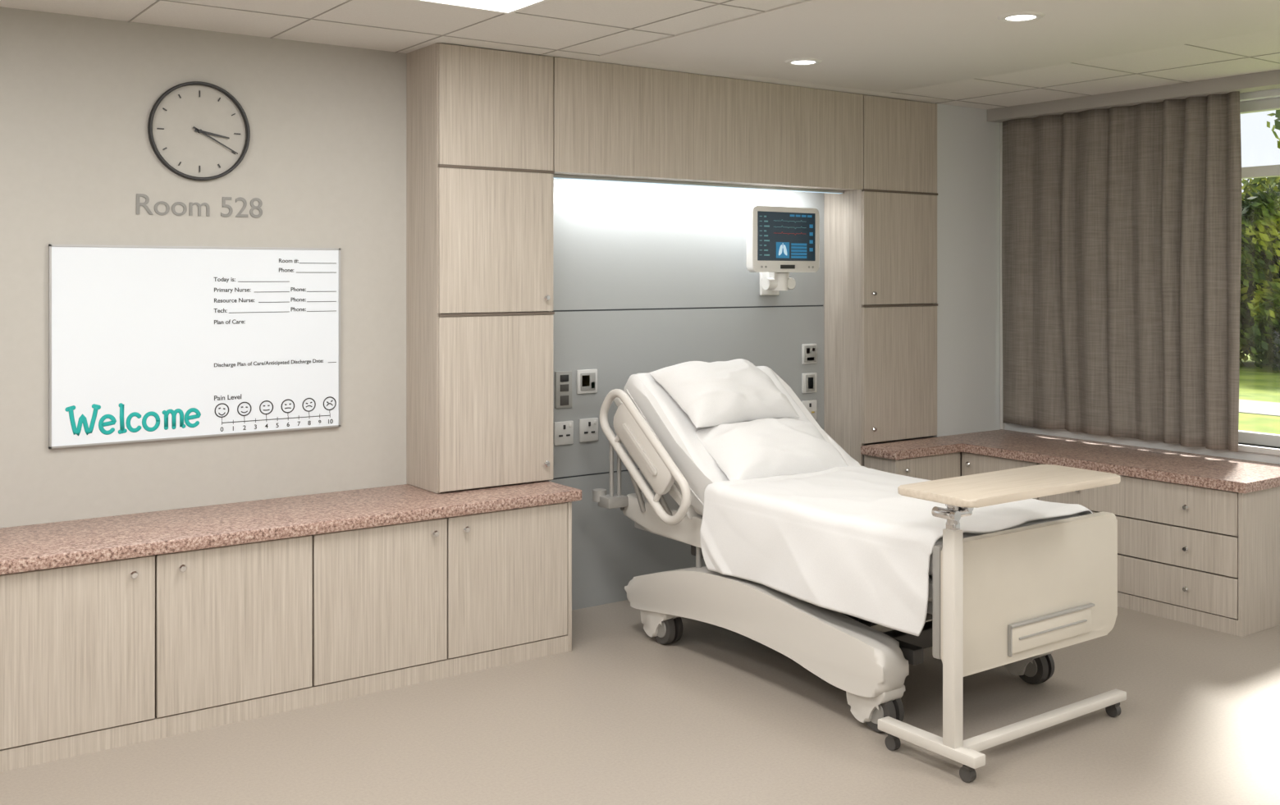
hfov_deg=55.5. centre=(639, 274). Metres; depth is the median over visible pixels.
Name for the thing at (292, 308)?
print
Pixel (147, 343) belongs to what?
whiteboard
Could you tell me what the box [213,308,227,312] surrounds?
print
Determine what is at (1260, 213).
tree
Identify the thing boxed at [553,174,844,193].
strip light
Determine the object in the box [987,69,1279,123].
trim
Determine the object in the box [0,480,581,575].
countertop
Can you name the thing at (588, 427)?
wall outlet
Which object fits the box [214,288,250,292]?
print
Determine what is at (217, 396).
print
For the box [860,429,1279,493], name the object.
countertop
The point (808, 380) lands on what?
light switch
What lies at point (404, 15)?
ceiling
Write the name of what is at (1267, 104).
frame
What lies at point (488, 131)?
tall cabinet
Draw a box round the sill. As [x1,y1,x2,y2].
[1060,429,1279,456]
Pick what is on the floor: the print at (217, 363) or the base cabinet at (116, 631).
the base cabinet at (116, 631)
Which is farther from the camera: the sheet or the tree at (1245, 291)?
the tree at (1245, 291)
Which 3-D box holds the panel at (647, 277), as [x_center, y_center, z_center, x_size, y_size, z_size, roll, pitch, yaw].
[0.230,0.625,6.767,2.178,2.250,0.018,0,0,-36]
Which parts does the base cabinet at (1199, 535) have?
panel, door, door, drawer, drawer, drawer, panel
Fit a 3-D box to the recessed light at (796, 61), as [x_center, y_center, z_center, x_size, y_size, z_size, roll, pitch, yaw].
[0.805,-1.048,5.988,0.184,0.008,0.184,0,0,-36]
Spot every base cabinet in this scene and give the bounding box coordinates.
[0,480,581,772]
[860,429,1279,636]
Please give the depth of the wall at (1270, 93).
6.89 m
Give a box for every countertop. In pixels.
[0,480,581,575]
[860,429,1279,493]
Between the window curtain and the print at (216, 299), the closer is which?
the print at (216, 299)
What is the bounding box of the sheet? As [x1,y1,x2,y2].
[699,465,1092,635]
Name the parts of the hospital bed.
head frame, rail panel, frame, mattress, footboard, foot panel handle, foot panel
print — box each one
[213,277,235,283]
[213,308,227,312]
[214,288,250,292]
[214,297,254,302]
[214,319,245,324]
[214,359,323,367]
[214,393,241,400]
[278,258,298,263]
[278,268,293,272]
[290,287,306,291]
[290,297,306,301]
[290,306,306,310]
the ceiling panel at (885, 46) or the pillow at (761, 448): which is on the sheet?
the pillow at (761, 448)
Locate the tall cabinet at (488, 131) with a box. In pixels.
[406,42,937,493]
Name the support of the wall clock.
attached to the wall at (325, 157)
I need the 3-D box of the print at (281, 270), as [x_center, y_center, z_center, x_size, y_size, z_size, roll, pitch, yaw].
[-1.588,-0.022,5.459,0.069,0.019,0.001,0,0,-36]
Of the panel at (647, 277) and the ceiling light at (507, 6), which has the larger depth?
the panel at (647, 277)
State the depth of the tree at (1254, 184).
24.94 m
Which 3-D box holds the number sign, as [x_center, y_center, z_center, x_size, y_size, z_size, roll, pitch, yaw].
[-1.897,-0.298,5.255,0.533,0.088,0.004,0,0,-36]
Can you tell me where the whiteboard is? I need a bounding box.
[48,244,340,448]
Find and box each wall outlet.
[553,420,573,445]
[579,417,598,442]
[801,343,816,364]
[801,399,816,420]
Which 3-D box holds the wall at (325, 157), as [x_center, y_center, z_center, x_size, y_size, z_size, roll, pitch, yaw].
[-1.350,0.345,5.742,8.890,2.810,0.150,0,0,-36]
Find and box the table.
[877,464,1126,782]
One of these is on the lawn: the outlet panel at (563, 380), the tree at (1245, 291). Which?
the tree at (1245, 291)
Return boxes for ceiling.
[0,0,1279,109]
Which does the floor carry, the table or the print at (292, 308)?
the table
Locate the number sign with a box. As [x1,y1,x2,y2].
[136,193,262,217]
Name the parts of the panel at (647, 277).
panel, panel, panel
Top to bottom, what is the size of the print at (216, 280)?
0.024 m
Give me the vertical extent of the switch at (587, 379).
0.125 m
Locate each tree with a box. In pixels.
[1239,176,1279,356]
[1239,182,1279,372]
[1239,193,1279,365]
[1266,109,1279,148]
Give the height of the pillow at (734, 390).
0.296 m
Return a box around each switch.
[576,369,597,393]
[801,372,816,393]
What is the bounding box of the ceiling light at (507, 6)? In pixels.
[426,0,540,12]
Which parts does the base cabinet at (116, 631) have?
door, door, door, door, panel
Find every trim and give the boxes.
[128,0,1279,107]
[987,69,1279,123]
[1000,122,1004,429]
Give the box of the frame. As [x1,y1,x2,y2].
[1238,96,1279,447]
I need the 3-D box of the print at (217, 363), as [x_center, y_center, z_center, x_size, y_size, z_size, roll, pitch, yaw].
[-1.648,0.395,5.416,0.492,0.022,0.001,0,0,-36]
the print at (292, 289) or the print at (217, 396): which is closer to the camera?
the print at (217, 396)
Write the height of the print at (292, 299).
0.019 m
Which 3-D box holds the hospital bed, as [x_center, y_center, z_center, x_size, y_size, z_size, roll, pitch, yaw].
[0.864,1.119,5.501,1.160,1.263,2.210,0,0,-36]
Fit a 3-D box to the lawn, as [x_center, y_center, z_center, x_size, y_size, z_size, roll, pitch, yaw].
[30.600,1.925,40.353,83.260,0.250,110.000,0,0,-36]
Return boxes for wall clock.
[147,81,250,180]
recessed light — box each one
[784,58,822,65]
[997,11,1044,22]
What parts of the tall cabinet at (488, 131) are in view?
panel, door, door, door, rail, rail, panel, door, door, door, rail, rail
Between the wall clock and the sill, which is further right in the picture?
the sill
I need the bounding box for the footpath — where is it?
[1238,399,1279,416]
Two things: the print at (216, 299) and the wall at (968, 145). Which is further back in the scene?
the wall at (968, 145)
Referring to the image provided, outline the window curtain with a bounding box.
[1001,91,1241,452]
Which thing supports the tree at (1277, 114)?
on the lawn
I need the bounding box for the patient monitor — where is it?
[746,205,819,295]
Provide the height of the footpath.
0.010 m
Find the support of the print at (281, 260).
on the whiteboard
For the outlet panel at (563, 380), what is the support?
attached to the panel at (647, 277)
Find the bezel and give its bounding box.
[411,0,549,13]
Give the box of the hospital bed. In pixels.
[592,365,1117,731]
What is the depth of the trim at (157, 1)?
5.36 m
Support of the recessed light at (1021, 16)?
attached to the ceiling panel at (885, 46)
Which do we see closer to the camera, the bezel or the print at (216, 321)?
the bezel
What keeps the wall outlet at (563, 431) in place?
attached to the panel at (647, 277)
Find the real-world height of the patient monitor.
0.505 m
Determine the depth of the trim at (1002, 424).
7.85 m
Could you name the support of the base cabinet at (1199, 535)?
on the floor
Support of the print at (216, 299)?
attached to the whiteboard
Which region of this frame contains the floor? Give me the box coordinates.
[0,599,1279,804]
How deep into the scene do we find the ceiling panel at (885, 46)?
5.36 m
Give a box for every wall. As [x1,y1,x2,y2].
[0,6,895,528]
[895,103,1000,441]
[1003,88,1279,464]
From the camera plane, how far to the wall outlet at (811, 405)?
7.32 m
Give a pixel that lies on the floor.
(714, 715)
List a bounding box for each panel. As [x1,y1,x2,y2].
[548,178,823,610]
[554,370,571,408]
[598,0,1279,92]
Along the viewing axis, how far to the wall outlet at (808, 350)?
7.30 m
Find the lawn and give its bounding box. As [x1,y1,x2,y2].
[1238,353,1279,434]
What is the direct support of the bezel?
attached to the ceiling
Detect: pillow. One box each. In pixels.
[649,358,799,428]
[695,417,848,480]

